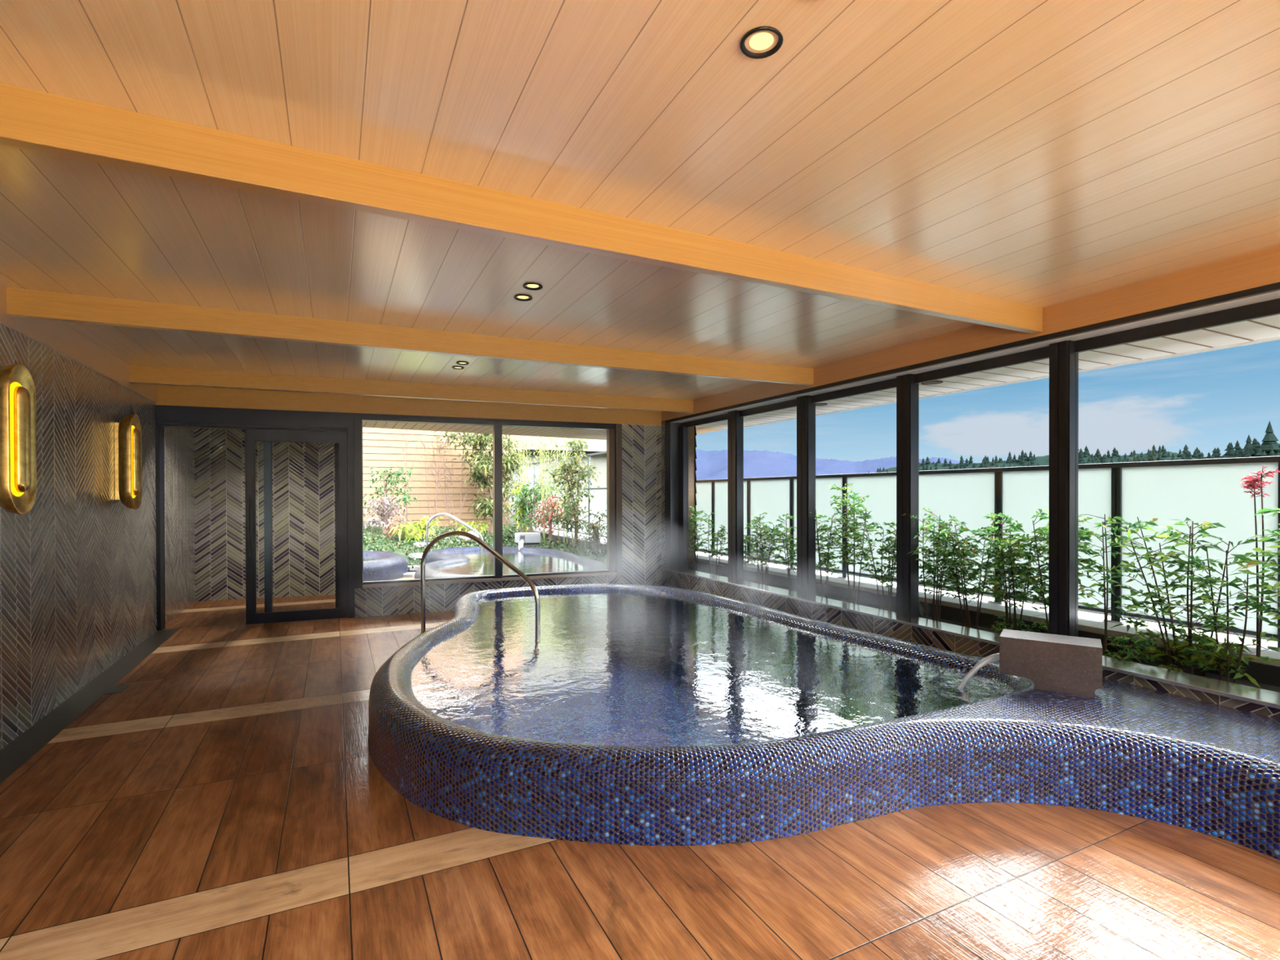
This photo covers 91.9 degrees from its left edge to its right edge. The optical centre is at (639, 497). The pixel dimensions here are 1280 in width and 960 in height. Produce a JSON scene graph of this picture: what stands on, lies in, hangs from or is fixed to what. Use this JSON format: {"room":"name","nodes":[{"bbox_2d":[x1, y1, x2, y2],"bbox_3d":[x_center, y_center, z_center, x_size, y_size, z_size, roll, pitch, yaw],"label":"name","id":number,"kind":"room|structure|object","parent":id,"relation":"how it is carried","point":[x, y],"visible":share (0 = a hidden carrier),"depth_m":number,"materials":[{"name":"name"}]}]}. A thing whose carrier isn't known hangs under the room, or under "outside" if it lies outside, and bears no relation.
{"room":"spa","nodes":[
{"label":"spa","id":0,"kind":"room"},
{"bbox_2d":[0,323,195,750],"bbox_3d":[-3.143,0.194,2.410,0.200,2.400,13.500,0,0,-26],"label":"wall","id":1,"kind":"structure","parent":0,"point":[78,569],"depth_m":4.45,"materials":[{"name":"tile"}]},
{"bbox_2d":[0,363,36,515],"bbox_3d":[-3.419,-0.319,3.364,0.152,0.824,0.332,0,0,-26],"label":"wall sconce","id":2,"kind":"object","parent":1,"relation":"attached to","point":[18,426],"visible":1,"depth_m":3.33,"materials":[{"name":"gold metal"}]},
{"bbox_2d":[0,283,156,403],"bbox_3d":[-2.622,-1.063,1.353,0.212,0.212,11.155,0,0,-26],"label":"trim","id":3,"kind":"structure","parent":1,"relation":"attached to","point":[55,335],"depth_m":4.36,"materials":[{"name":"brown wood"}]},
{"bbox_2d":[114,413,142,510],"bbox_3d":[-4.374,-0.310,5.301,0.152,0.824,0.332,0,0,-26],"label":"wall sconce","id":4,"kind":"object","parent":1,"relation":"attached to","point":[127,433],"visible":1,"depth_m":5.20,"materials":[{"name":"gold metal"}]},
{"bbox_2d":[194,427,335,601],"bbox_3d":[-5.020,0.137,8.551,2.070,2.450,0.150,0,0,-18],"label":"wall","id":5,"kind":"structure","parent":0,"point":[303,473],"depth_m":8.47,"materials":[{"name":"tile"}]},
{"bbox_2d":[355,424,661,617],"bbox_3d":[-1.518,0.177,7.867,3.829,2.360,0.201,0,0,-21],"label":"wall","id":6,"kind":"structure","parent":0,"point":[641,444],"depth_m":8.29,"materials":[{"name":"tile"}]},
{"bbox_2d":[155,404,363,631],"bbox_3d":[-4.109,0.203,6.799,1.947,2.335,0.240,0,0,-21],"label":"door","id":7,"kind":"structure","parent":6,"relation":"in","point":[343,429],"depth_m":6.82,"materials":[{"name":"black metal"}]},
{"bbox_2d":[155,384,661,426],"bbox_3d":[-2.396,-1.095,7.541,5.690,0.243,0.262,0,0,-21],"label":"trim","id":8,"kind":"structure","parent":6,"relation":"attached to","point":[166,395],"depth_m":7.19,"materials":[{"name":"brown wood"}]},
{"bbox_2d":[361,413,622,588],"bbox_3d":[-1.737,0.041,7.738,3.156,2.036,0.181,0,0,-21],"label":"window","id":9,"kind":"structure","parent":6,"relation":"in","point":[614,431],"depth_m":7.80,"materials":[{"name":"brown metal"}]},
{"bbox_2d":[508,466,533,533],"bbox_3d":[-3.312,0.212,17.154,0.780,2.190,0.200,0,0,-26],"label":"pier","id":10,"kind":"object","parent":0,"point":[531,471],"visible":0.1,"depth_m":17.02,"materials":[{"name":"grey concrete"}]},
{"bbox_2d":[0,0,1279,399],"bbox_3d":[-0.056,-1.259,2.753,6.055,0.150,11.400,0,0,-26],"label":"ceiling","id":11,"kind":"structure","parent":0,"point":[1042,153],"depth_m":2.15,"materials":[{"name":"brown wood"}]},
{"bbox_2d":[6,287,813,385],"bbox_3d":[-0.976,-1.122,4.643,5.682,0.162,0.062,0,0,-24],"label":"ceiling beam","id":12,"kind":"structure","parent":11,"relation":"attached to","point":[20,303],"depth_m":4.20,"materials":[{"name":"brown wood"}]},
{"bbox_2d":[128,364,693,413],"bbox_3d":[-1.946,-1.131,6.645,5.721,0.162,0.062,0,0,-22],"label":"ceiling beam","id":13,"kind":"structure","parent":11,"relation":"attached to","point":[137,374],"depth_m":6.35,"materials":[{"name":"brown wood"}]},
{"bbox_2d":[0,82,1042,333],"bbox_3d":[-0.015,-1.113,2.672,5.655,0.162,0.068,0,0,-26],"label":"ceiling beam","id":14,"kind":"structure","parent":11,"relation":"attached to","point":[31,120],"depth_m":2.26,"materials":[{"name":"brown wood"}]},
{"bbox_2d":[513,294,532,301],"bbox_3d":[-0.691,-1.190,3.663,0.110,0.020,0.110,0,0,-26],"label":"recessed light","id":15,"kind":"object","parent":11,"relation":"in","point":[521,296],"visible":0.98,"depth_m":3.67,"materials":[{"name":"black metal"}]},
{"bbox_2d":[523,282,542,290],"bbox_3d":[-0.599,-1.189,3.465,0.110,0.020,0.110,0,0,-26],"label":"recessed light","id":16,"kind":"object","parent":11,"relation":"in","point":[533,285],"visible":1,"depth_m":3.47,"materials":[{"name":"black metal"}]},
{"bbox_2d":[739,26,783,58],"bbox_3d":[0.313,-1.180,1.598,0.110,0.020,0.110,0,0,-26],"label":"recessed light","id":17,"kind":"object","parent":11,"relation":"in","point":[762,41],"visible":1,"depth_m":1.60,"materials":[{"name":"black metal"}]},
{"bbox_2d":[0,594,1279,959],"bbox_3d":[-0.536,1.379,3.756,5.655,0.001,13.200,0,0,-26],"label":"floor","id":18,"kind":"structure","parent":0,"point":[232,802],"depth_m":2.34,"materials":[{"name":"brown wood"}]},
{"bbox_2d":[0,628,179,783],"bbox_3d":[-2.445,1.405,1.561,0.290,0.024,10.950,0,0,-26],"label":"baseboard","id":19,"kind":"structure","parent":18,"relation":"on","point":[20,750],"depth_m":4.09,"materials":[{"name":"wood"}]},
{"bbox_2d":[368,583,1279,860],"bbox_3d":[0.340,1.408,4.031,3.839,0.735,7.333,0,0,-26],"label":"pool","id":20,"kind":"object","parent":18,"relation":"in","point":[598,766],"visible":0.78,"depth_m":2.77,"materials":[{"name":"tile"}]},
{"bbox_2d":[418,530,540,699],"bbox_3d":[-1.540,1.031,5.775,1.537,1.438,0.090,0,0,32],"label":"handrail","id":21,"kind":"object","parent":20,"relation":"attached to","point":[505,562],"visible":0.84,"depth_m":5.75,"materials":[{"name":"silver metal"}]},
{"bbox_2d":[411,590,1013,719],"bbox_3d":[-0.188,1.101,4.953,3.242,0.001,4.741,0,0,-26],"label":"pool water","id":22,"kind":"object","parent":20,"relation":"in","point":[587,624],"visible":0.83,"depth_m":4.52,"materials":[{"name":"liquid"}]},
{"bbox_2d":[999,628,1102,697],"bbox_3d":[2.269,0.913,3.434,0.463,0.278,0.235,0,0,35],"label":"spout","id":23,"kind":"object","parent":20,"relation":"on","point":[1055,663],"visible":0.96,"depth_m":3.33,"materials":[{"name":"stone"}]},
{"bbox_2d":[957,653,999,690],"bbox_3d":[1.958,1.004,3.580,0.243,0.223,0.039,0,0,6],"label":"water stream","id":24,"kind":"object","parent":23,"relation":"attached to","point":[993,657],"visible":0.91,"depth_m":3.57,"materials":[{"name":"liquid"}]},
{"bbox_2d":[688,426,697,563],"bbox_3d":[0.122,-0.051,9.480,0.520,1.930,2.000,0,0,-26],"label":"wall","id":25,"kind":"structure","parent":0,"point":[691,430],"depth_m":8.69,"materials":[{"name":"brown wood"}]},
{"bbox_2d":[661,420,1279,719],"bbox_3d":[2.699,0.171,3.788,0.190,2.400,10.609,0,0,-26],"label":"wall","id":26,"kind":"structure","parent":0,"point":[935,639],"depth_m":5.16,"materials":[{"name":"tile"}]},
{"bbox_2d":[661,244,1279,421],"bbox_3d":[2.667,-1.114,3.761,0.120,0.185,10.600,0,0,-26],"label":"trim","id":27,"kind":"structure","parent":26,"relation":"attached to","point":[1260,268],"depth_m":3.75,"materials":[{"name":"brown wood"}]},
{"bbox_2d":[662,281,1279,709],"bbox_3d":[2.703,-0.021,3.784,0.245,2.017,10.400,0,0,-26],"label":"window","id":28,"kind":"structure","parent":26,"relation":"in","point":[1062,348],"depth_m":4.65,"materials":[{"name":"brown metal"}]},
{"label":"outside","id":29,"kind":"structure","parent":0,"visible":0},
{"bbox_2d":[347,551,1277,679],"bbox_3d":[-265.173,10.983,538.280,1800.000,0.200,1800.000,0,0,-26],"label":"ground","id":30,"kind":"structure","parent":29,"point":[922,585],"depth_m":67.20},
{"bbox_2d":[695,448,964,479],"bbox_3d":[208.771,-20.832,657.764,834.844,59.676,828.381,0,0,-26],"label":"mountain range","id":31,"kind":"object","parent":30,"relation":"on","point":[712,464],"visible":0.07,"depth_m":545.11,"materials":[{"name":"stone"}]},
{"bbox_2d":[833,443,1279,582],"bbox_3d":[102.878,0.507,158.268,183.888,23.412,176.596,0,0,-26],"label":"hill","id":32,"kind":"structure","parent":30,"relation":"on","point":[1042,460],"depth_m":140.27,"materials":[{"name":"plant"}]},
{"bbox_2d":[867,437,1279,472],"bbox_3d":[86.429,-4.431,125.270,67.494,17.097,86.723,0,0,-26],"label":"pine forest","id":33,"kind":"object","parent":32,"relation":"on","point":[1022,459],"visible":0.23,"depth_m":132.48,"materials":[{"name":"plant"}]},
{"bbox_2d":[1226,441,1235,457],"bbox_3d":[114.572,-9.078,120.094,1.647,3.600,1.632,0,0,-26],"label":"cedar tree","id":34,"kind":"object","parent":32,"relation":"on","point":[1231,451],"visible":0.84,"depth_m":119.83,"materials":[{"name":"green plant"}]},
{"bbox_2d":[1240,435,1255,455],"bbox_3d":[116.312,-10.083,118.350,2.119,4.200,2.070,0,0,-26],"label":"cedar tree","id":35,"kind":"object","parent":32,"relation":"on","point":[1248,445],"visible":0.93,"depth_m":118.09,"materials":[{"name":"green plant"}]},
{"bbox_2d":[1260,421,1279,452],"bbox_3d":[118.444,-11.465,116.334,2.901,6.200,3.092,0,0,-26],"label":"cedar tree","id":36,"kind":"object","parent":32,"relation":"on","point":[1269,440],"visible":0.96,"depth_m":115.92,"materials":[{"name":"green plant"}]},
{"bbox_3d":[0.044,-1.444,3.520,7.514,0.190,12.889,0,0,-26],"label":"roof","id":37,"kind":"structure","parent":0,"visible":0},
{"bbox_2d":[362,421,727,439],"bbox_3d":[-2.670,-1.258,8.572,7.600,0.508,2.550,0,0,-26],"label":"soffit","id":38,"kind":"structure","parent":37,"relation":"attached to","point":[522,431],"depth_m":9.18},
{"bbox_2d":[695,314,1279,428],"bbox_3d":[3.236,-1.176,4.042,1.010,0.368,10.800,0,0,-26],"label":"soffit","id":39,"kind":"structure","parent":37,"relation":"attached to","point":[1265,327],"depth_m":4.53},
{"bbox_2d":[920,380,942,384],"bbox_3d":[2.515,-0.994,5.337,0.176,0.007,0.176,0,0,-26],"label":"recessed light","id":40,"kind":"object","parent":39,"relation":"attached to","point":[933,382],"visible":0.94,"depth_m":5.32,"materials":[{"name":"grey"}]},
{"bbox_2d":[743,336,1279,427],"bbox_3d":[3.734,-1.191,4.287,0.100,0.423,10.800,0,0,-26],"label":"gutter","id":41,"kind":"object","parent":39,"relation":"attached to","point":[1277,338],"visible":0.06,"depth_m":4.74,"materials":[{"name":"white"}]},
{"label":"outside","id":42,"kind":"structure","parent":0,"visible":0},
{"bbox_2d":[521,435,606,489],"bbox_3d":[-3.126,-0.484,24.099,5.300,11.500,6.000,0,0,-26],"label":"building","id":43,"kind":"structure","parent":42,"point":[599,461],"depth_m":21.39,"materials":[{"name":"grey"}]},
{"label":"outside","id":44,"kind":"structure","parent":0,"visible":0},
{"bbox_2d":[362,426,521,532],"bbox_3d":[-8.473,-0.864,14.427,11.560,4.400,0.420,0,0,-26],"label":"wall","id":45,"kind":"structure","parent":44,"point":[380,448],"depth_m":15.69,"materials":[{"name":"brown wood"}]},
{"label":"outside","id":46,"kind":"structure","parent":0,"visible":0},
{"bbox_2d":[396,577,413,579],"bbox_3d":[-3.971,1.436,8.697,8.550,0.146,3.900,0,0,-26],"label":"deck","id":47,"kind":"object","parent":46,"point":[402,578],"depth_m":10.43,"materials":[{"name":"tile"}]},
{"bbox_2d":[403,572,415,577],"bbox_3d":[-3.959,1.337,10.699,0.368,0.080,0.311,0,0,-26],"label":"stepping stone","id":48,"kind":"object","parent":47,"relation":"on","point":[408,574],"visible":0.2,"depth_m":10.56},
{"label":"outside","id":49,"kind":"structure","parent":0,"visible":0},
{"bbox_2d":[171,529,607,628],"bbox_3d":[-5.665,1.059,11.010,9.560,0.650,8.350,0,0,-26],"label":"mound","id":50,"kind":"object","parent":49,"point":[400,552],"visible":0.02,"depth_m":12.75,"materials":[{"name":"plant"}]},
{"bbox_2d":[363,517,381,530],"bbox_3d":[-6.132,0.650,14.367,0.505,0.412,0.541,0,0,-26],"label":"rock","id":51,"kind":"object","parent":50,"relation":"on","point":[375,518],"visible":0.22,"depth_m":14.23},
{"bbox_2d":[363,551,408,581],"bbox_3d":[-5.838,1.196,10.334,3.679,0.375,2.911,0,0,-26],"label":"pool","id":52,"kind":"object","parent":50,"relation":"on","point":[393,567],"visible":0.18,"depth_m":10.19,"materials":[{"name":"tile"}]},
{"bbox_2d":[363,555,387,560],"bbox_3d":[-5.838,1.084,10.333,3.111,0.001,2.343,0,0,-26],"label":"pool water","id":53,"kind":"structure","parent":52,"relation":"in","point":[365,557],"depth_m":11.13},
{"bbox_2d":[363,495,410,534],"bbox_3d":[-5.473,0.409,13.260,0.999,0.914,1.325,0,0,-9],"label":"shrub","id":54,"kind":"object","parent":50,"relation":"on","point":[386,508],"visible":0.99,"depth_m":13.19,"materials":[{"name":"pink plant"}]},
{"bbox_2d":[363,466,421,529],"bbox_3d":[-5.653,0.051,13.917,1.290,1.482,1.338,0,0,-13],"label":"shrub","id":55,"kind":"object","parent":50,"relation":"on","point":[401,472],"visible":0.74,"depth_m":13.94,"materials":[{"name":"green plant"}]},
{"bbox_2d":[383,524,401,538],"bbox_3d":[-5.289,0.727,13.331,0.449,0.361,0.552,0,0,-26],"label":"leaf plant","id":56,"kind":"object","parent":50,"relation":"on","point":[389,526],"visible":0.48,"depth_m":13.29,"materials":[{"name":"brown plant"}]},
{"bbox_2d":[390,429,426,524],"bbox_3d":[-5.626,-0.922,14.789,1.076,3.435,0.695,0,0,-26],"label":"bare tree","id":57,"kind":"object","parent":50,"relation":"on","point":[402,433],"visible":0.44,"depth_m":14.77,"materials":[{"name":"brown plant"}]},
{"bbox_2d":[389,521,432,544],"bbox_3d":[-4.874,0.765,13.135,0.880,0.540,0.867,0,0,-26],"label":"fern","id":58,"kind":"object","parent":50,"relation":"on","point":[401,531],"visible":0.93,"depth_m":13.06,"materials":[{"name":"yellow plant"}]},
{"bbox_2d":[408,552,422,558],"bbox_3d":[-4.334,1.135,12.191,0.302,0.080,0.353,0,0,35],"label":"stepping stone","id":59,"kind":"object","parent":50,"relation":"on","point":[419,554],"visible":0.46,"depth_m":12.07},
{"bbox_2d":[407,514,442,539],"bbox_3d":[-4.753,0.676,13.641,0.796,0.631,0.754,0,0,-26],"label":"fern","id":60,"kind":"object","parent":50,"relation":"on","point":[424,521],"visible":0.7,"depth_m":13.58,"materials":[{"name":"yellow plant"}]},
{"bbox_2d":[413,430,452,529],"bbox_3d":[-5.037,-0.912,15.055,0.694,3.477,1.096,0,0,26],"label":"bare tree","id":61,"kind":"object","parent":50,"relation":"on","point":[439,447],"visible":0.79,"depth_m":15.08,"materials":[{"name":"brown plant"}]},
{"bbox_2d":[426,431,492,528],"bbox_3d":[-4.474,-0.615,15.507,1.865,2.964,0.823,0,0,-26],"label":"bare tree","id":62,"kind":"object","parent":50,"relation":"on","point":[444,452],"visible":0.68,"depth_m":15.34,"materials":[{"name":"brown plant"}]},
{"bbox_2d":[447,516,490,533],"bbox_3d":[-4.116,0.699,14.921,1.006,0.484,0.951,0,0,-26],"label":"fern","id":63,"kind":"object","parent":50,"relation":"on","point":[473,524],"visible":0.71,"depth_m":14.90,"materials":[{"name":"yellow plant"}]},
{"bbox_2d":[457,530,479,543],"bbox_3d":[-3.881,0.901,14.125,0.514,0.320,0.422,0,0,-26],"label":"rock","id":64,"kind":"object","parent":50,"relation":"on","point":[472,532],"visible":0.38,"depth_m":14.02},
{"bbox_2d":[435,431,532,537],"bbox_3d":[-3.813,-0.494,15.296,2.295,2.951,2.075,0,0,-26],"label":"evergreen tree","id":65,"kind":"object","parent":50,"relation":"on","point":[508,460],"visible":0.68,"depth_m":15.31,"materials":[{"name":"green plant"}]},
{"bbox_2d":[363,524,607,570],"bbox_3d":[-4.409,0.940,12.254,6.110,0.761,6.896,0,0,-26],"label":"ground cover","id":66,"kind":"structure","parent":50,"relation":"on","point":[446,529],"depth_m":13.07,"materials":[{"name":"plant"}]},
{"bbox_2d":[413,546,607,578],"bbox_3d":[-2.352,1.187,10.439,2.936,0.375,5.054,0,0,-26],"label":"pool","id":67,"kind":"object","parent":50,"relation":"on","point":[436,558],"visible":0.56,"depth_m":10.60,"materials":[{"name":"tile"}]},
{"bbox_2d":[426,512,484,553],"bbox_3d":[-3.577,0.821,11.921,1.171,1.075,0.100,0,0,5],"label":"handrail","id":68,"kind":"object","parent":67,"relation":"attached to","point":[441,513],"visible":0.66,"depth_m":11.92,"materials":[{"name":"silver metal"}]},
{"bbox_2d":[435,550,594,574],"bbox_3d":[-2.352,1.074,10.439,2.368,0.001,4.485,0,0,-26],"label":"pool water","id":69,"kind":"structure","parent":67,"relation":"in","point":[480,563],"depth_m":10.04,"materials":[{"name":"liquid"}]},
{"bbox_2d":[515,532,540,546],"bbox_3d":[-2.344,0.865,12.922,0.450,0.270,0.353,0,0,-26],"label":"spout","id":70,"kind":"object","parent":67,"relation":"on","point":[531,539],"visible":0.85,"depth_m":12.79,"materials":[{"name":"grey stone"}]},
{"bbox_2d":[517,538,524,550],"bbox_3d":[-2.410,0.958,12.578,0.111,0.261,0.289,0,0,1],"label":"water stream","id":71,"kind":"object","parent":70,"relation":"attached to","point":[520,546],"visible":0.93,"depth_m":12.49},
{"bbox_2d":[502,522,521,541],"bbox_3d":[-3.110,0.810,14.727,0.684,0.511,0.832,0,0,-26],"label":"fern","id":72,"kind":"object","parent":50,"relation":"on","point":[507,531],"visible":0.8,"depth_m":14.69,"materials":[{"name":"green plant"}]},
{"bbox_2d":[504,435,536,533],"bbox_3d":[-2.948,-0.293,15.312,1.009,2.667,1.549,0,0,-26],"label":"clump","id":73,"kind":"object","parent":50,"relation":"on","point":[523,455],"visible":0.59,"depth_m":15.24,"materials":[{"name":"green plant"}]},
{"bbox_2d":[509,435,531,533],"bbox_3d":[-3.119,-0.330,15.937,0.615,2.779,0.506,0,0,0],"label":"bare tree","id":74,"kind":"object","parent":50,"relation":"on","point":[520,435],"visible":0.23,"depth_m":16.00,"materials":[{"name":"brown plant"}]},
{"bbox_2d":[507,481,534,533],"bbox_3d":[-2.831,0.342,14.825,0.645,1.472,0.777,0,0,-11],"label":"shrub","id":75,"kind":"object","parent":50,"relation":"on","point":[513,492],"visible":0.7,"depth_m":14.79,"materials":[{"name":"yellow plant"}]},
{"bbox_2d":[510,481,560,533],"bbox_3d":[-2.516,0.320,14.519,1.092,1.397,1.221,0,0,-26],"label":"shrub","id":76,"kind":"object","parent":50,"relation":"on","point":[524,492],"visible":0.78,"depth_m":14.49,"materials":[{"name":"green plant"}]},
{"bbox_2d":[517,435,576,543],"bbox_3d":[-2.118,-0.326,13.702,1.303,2.694,1.674,0,0,-26],"label":"clump","id":77,"kind":"object","parent":50,"relation":"on","point":[540,449],"visible":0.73,"depth_m":13.70,"materials":[{"name":"green plant"}]},
{"bbox_2d":[532,494,568,545],"bbox_3d":[-1.897,0.479,13.456,0.874,1.117,1.070,0,0,-26],"label":"shrub","id":78,"kind":"object","parent":50,"relation":"on","point":[549,519],"visible":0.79,"depth_m":13.39,"materials":[{"name":"brown plant"}]},
{"bbox_2d":[542,440,591,549],"bbox_3d":[-1.535,-0.067,12.973,1.020,2.246,1.589,0,0,-11],"label":"clump","id":79,"kind":"object","parent":50,"relation":"on","point":[564,440],"visible":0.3,"depth_m":12.72,"materials":[{"name":"green plant"}]},
{"bbox_2d":[540,438,606,551],"bbox_3d":[-1.245,-0.062,12.001,1.334,2.232,1.333,0,0,34],"label":"shrub","id":80,"kind":"object","parent":50,"relation":"on","point":[578,474],"visible":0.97,"depth_m":12.03,"materials":[{"name":"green plant"}]},
{"bbox_2d":[556,517,606,555],"bbox_3d":[-0.862,0.709,11.215,1.000,0.712,1.173,0,0,-26],"label":"shrub","id":81,"kind":"object","parent":50,"relation":"on","point":[593,526],"visible":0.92,"depth_m":11.14,"materials":[{"name":"brown plant"}]},
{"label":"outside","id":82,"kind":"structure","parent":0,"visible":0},
{"bbox_2d":[689,568,1279,692],"bbox_3d":[2.993,1.242,3.849,0.360,0.455,10.650,0,0,-26],"label":"planter bed","id":83,"kind":"object","parent":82,"point":[1242,682],"visible":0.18,"depth_m":4.75,"materials":[{"name":"soil"}]},
{"bbox_2d":[688,506,706,570],"bbox_3d":[0.701,0.563,8.411,0.404,0.913,0.337,0,0,3],"label":"shrub","id":84,"kind":"object","parent":83,"relation":"on","point":[697,545],"visible":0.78,"depth_m":8.42,"materials":[{"name":"green plant"}]},
{"bbox_2d":[697,511,728,574],"bbox_3d":[1.016,0.591,8.010,0.460,0.862,0.500,0,0,-26],"label":"shrub","id":85,"kind":"object","parent":83,"relation":"on","point":[722,530],"visible":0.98,"depth_m":8.00,"materials":[{"name":"green plant"}]},
{"bbox_2d":[725,534,756,581],"bbox_3d":[1.228,0.725,7.435,0.376,0.597,0.337,0,0,-26],"label":"shrub","id":86,"kind":"object","parent":83,"relation":"on","point":[745,541],"visible":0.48,"depth_m":7.42,"materials":[{"name":"green plant"}]},
{"bbox_2d":[744,512,784,585],"bbox_3d":[1.426,0.594,7.117,0.453,0.863,0.591,0,0,3],"label":"shrub","id":87,"kind":"object","parent":83,"relation":"on","point":[772,540],"visible":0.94,"depth_m":7.04,"materials":[{"name":"green plant"}]},
{"bbox_2d":[772,513,796,590],"bbox_3d":[1.581,0.595,6.651,0.363,0.866,0.358,0,0,-26],"label":"shrub","id":88,"kind":"object","parent":83,"relation":"on","point":[780,534],"visible":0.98,"depth_m":6.63,"materials":[{"name":"green plant"}]},
{"bbox_2d":[813,510,844,597],"bbox_3d":[1.809,0.562,6.176,0.414,0.936,0.449,0,0,-8],"label":"shrub","id":89,"kind":"object","parent":83,"relation":"on","point":[825,562],"visible":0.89,"depth_m":6.12,"materials":[{"name":"green plant"}]},
{"bbox_2d":[827,482,879,604],"bbox_3d":[2.019,0.444,5.883,0.489,1.176,0.498,0,0,-26],"label":"shrub","id":90,"kind":"object","parent":83,"relation":"on","point":[851,529],"visible":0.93,"depth_m":5.88,"materials":[{"name":"green plant"}]},
{"bbox_2d":[853,520,896,612],"bbox_3d":[2.196,0.618,5.521,0.494,0.830,0.572,0,0,-26],"label":"shrub","id":91,"kind":"object","parent":83,"relation":"on","point":[880,578],"visible":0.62,"depth_m":5.53,"materials":[{"name":"green plant"}]},
{"bbox_2d":[919,602,925,617],"bbox_3d":[2.357,0.951,5.275,0.135,0.184,0.083,0,0,28],"label":"spotlight","id":92,"kind":"object","parent":83,"relation":"on","point":[922,611],"visible":0.32,"depth_m":5.23,"materials":[{"name":"black metal"}]},
{"bbox_2d":[902,507,964,621],"bbox_3d":[2.404,0.558,5.036,0.638,0.955,0.488,0,0,-26],"label":"shrub","id":93,"kind":"object","parent":83,"relation":"on","point":[939,541],"visible":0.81,"depth_m":5.03,"materials":[{"name":"green plant"}]},
{"bbox_2d":[934,511,1011,629],"bbox_3d":[2.567,0.572,4.767,0.565,0.930,0.474,0,0,30],"label":"shrub","id":94,"kind":"object","parent":83,"relation":"on","point":[962,554],"visible":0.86,"depth_m":4.78,"materials":[{"name":"green plant"}]},
{"bbox_2d":[969,511,1048,630],"bbox_3d":[2.657,0.562,4.455,0.547,0.953,0.504,0,0,-26],"label":"shrub","id":95,"kind":"object","parent":83,"relation":"on","point":[1002,594],"visible":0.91,"depth_m":4.42,"materials":[{"name":"green plant"}]},
{"bbox_2d":[991,613,1048,634],"bbox_3d":[2.700,0.944,4.479,0.440,0.197,0.363,0,0,-10],"label":"fern","id":96,"kind":"object","parent":83,"relation":"on","point":[1042,626],"visible":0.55,"depth_m":4.45,"materials":[{"name":"green plant"}]},
{"bbox_2d":[1013,508,1106,633],"bbox_3d":[2.815,0.556,4.173,0.525,0.966,0.510,0,0,42],"label":"shrub","id":97,"kind":"object","parent":83,"relation":"on","point":[1030,580],"visible":0.47,"depth_m":4.20,"materials":[{"name":"green plant"}]},
{"bbox_2d":[1078,514,1149,653],"bbox_3d":[2.991,0.564,4.040,0.477,0.950,0.489,0,0,-4],"label":"shrub","id":98,"kind":"object","parent":83,"relation":"on","point":[1090,563],"visible":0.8,"depth_m":3.98,"materials":[{"name":"green plant"}]},
{"bbox_2d":[1102,633,1164,664],"bbox_3d":[3.020,0.928,3.788,0.399,0.233,0.318,0,0,-26],"label":"fern","id":99,"kind":"object","parent":83,"relation":"on","point":[1131,651],"visible":0.94,"depth_m":3.77,"materials":[{"name":"green plant"}]},
{"bbox_2d":[1097,516,1266,674],"bbox_3d":[3.162,0.576,3.641,0.570,0.932,0.723,0,0,-26],"label":"shrub","id":100,"kind":"object","parent":83,"relation":"on","point":[1175,533],"visible":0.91,"depth_m":3.60,"materials":[{"name":"green plant"}]},
{"bbox_2d":[1135,627,1255,676],"bbox_3d":[3.207,0.898,3.549,0.463,0.292,0.467,0,0,-26],"label":"fern","id":101,"kind":"object","parent":83,"relation":"on","point":[1206,659],"visible":0.75,"depth_m":3.53,"materials":[{"name":"green plant"}]},
{"bbox_2d":[1168,540,1279,687],"bbox_3d":[3.226,0.640,3.407,0.458,0.806,0.517,0,0,-26],"label":"shrub","id":102,"kind":"object","parent":83,"relation":"on","point":[1217,646],"visible":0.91,"depth_m":3.40,"materials":[{"name":"green plant"}]},
{"bbox_2d":[1227,506,1279,664],"bbox_3d":[3.365,0.454,3.063,0.677,1.182,0.573,0,0,12],"label":"shrub","id":103,"kind":"object","parent":83,"relation":"on","point":[1267,609],"visible":0.99,"depth_m":3.15,"materials":[{"name":"green plant"}]},
{"bbox_2d":[1240,466,1279,660],"bbox_3d":[3.408,0.359,3.413,0.156,1.064,0.202,0,0,27],"label":"flower","id":104,"kind":"object","parent":83,"relation":"on","point":[1251,483],"visible":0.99,"depth_m":3.41,"materials":[{"name":"red plant"}]},
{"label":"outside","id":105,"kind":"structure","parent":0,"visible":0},
{"bbox_2d":[527,530,1279,687],"bbox_3d":[0.833,1.213,9.223,0.525,0.662,22.200,0,0,-26],"label":"wall","id":106,"kind":"structure","parent":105,"point":[1268,674],"depth_m":5.05,"materials":[{"name":"stone"}]},
{"bbox_2d":[527,527,1279,666],"bbox_3d":[0.850,0.863,9.230,0.525,0.038,22.200,0,0,-26],"label":"coping","id":107,"kind":"object","parent":106,"relation":"on","point":[1087,621],"visible":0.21,"depth_m":4.88,"materials":[{"name":"stone"}]},
{"bbox_2d":[520,450,606,537],"bbox_3d":[-1.682,-0.066,14.500,0.050,1.770,8.144,0,0,-26],"label":"fence","id":108,"kind":"object","parent":107,"relation":"on","point":[598,503],"visible":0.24,"depth_m":13.27,"materials":[{"name":"white glass"}]},
{"bbox_2d":[695,456,1279,649],"bbox_3d":[2.938,0.306,5.128,0.110,1.112,12.600,0,0,-26],"label":"fence","id":109,"kind":"object","parent":107,"relation":"on","point":[1211,491],"visible":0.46,"depth_m":4.45,"materials":[{"name":"white glass"}]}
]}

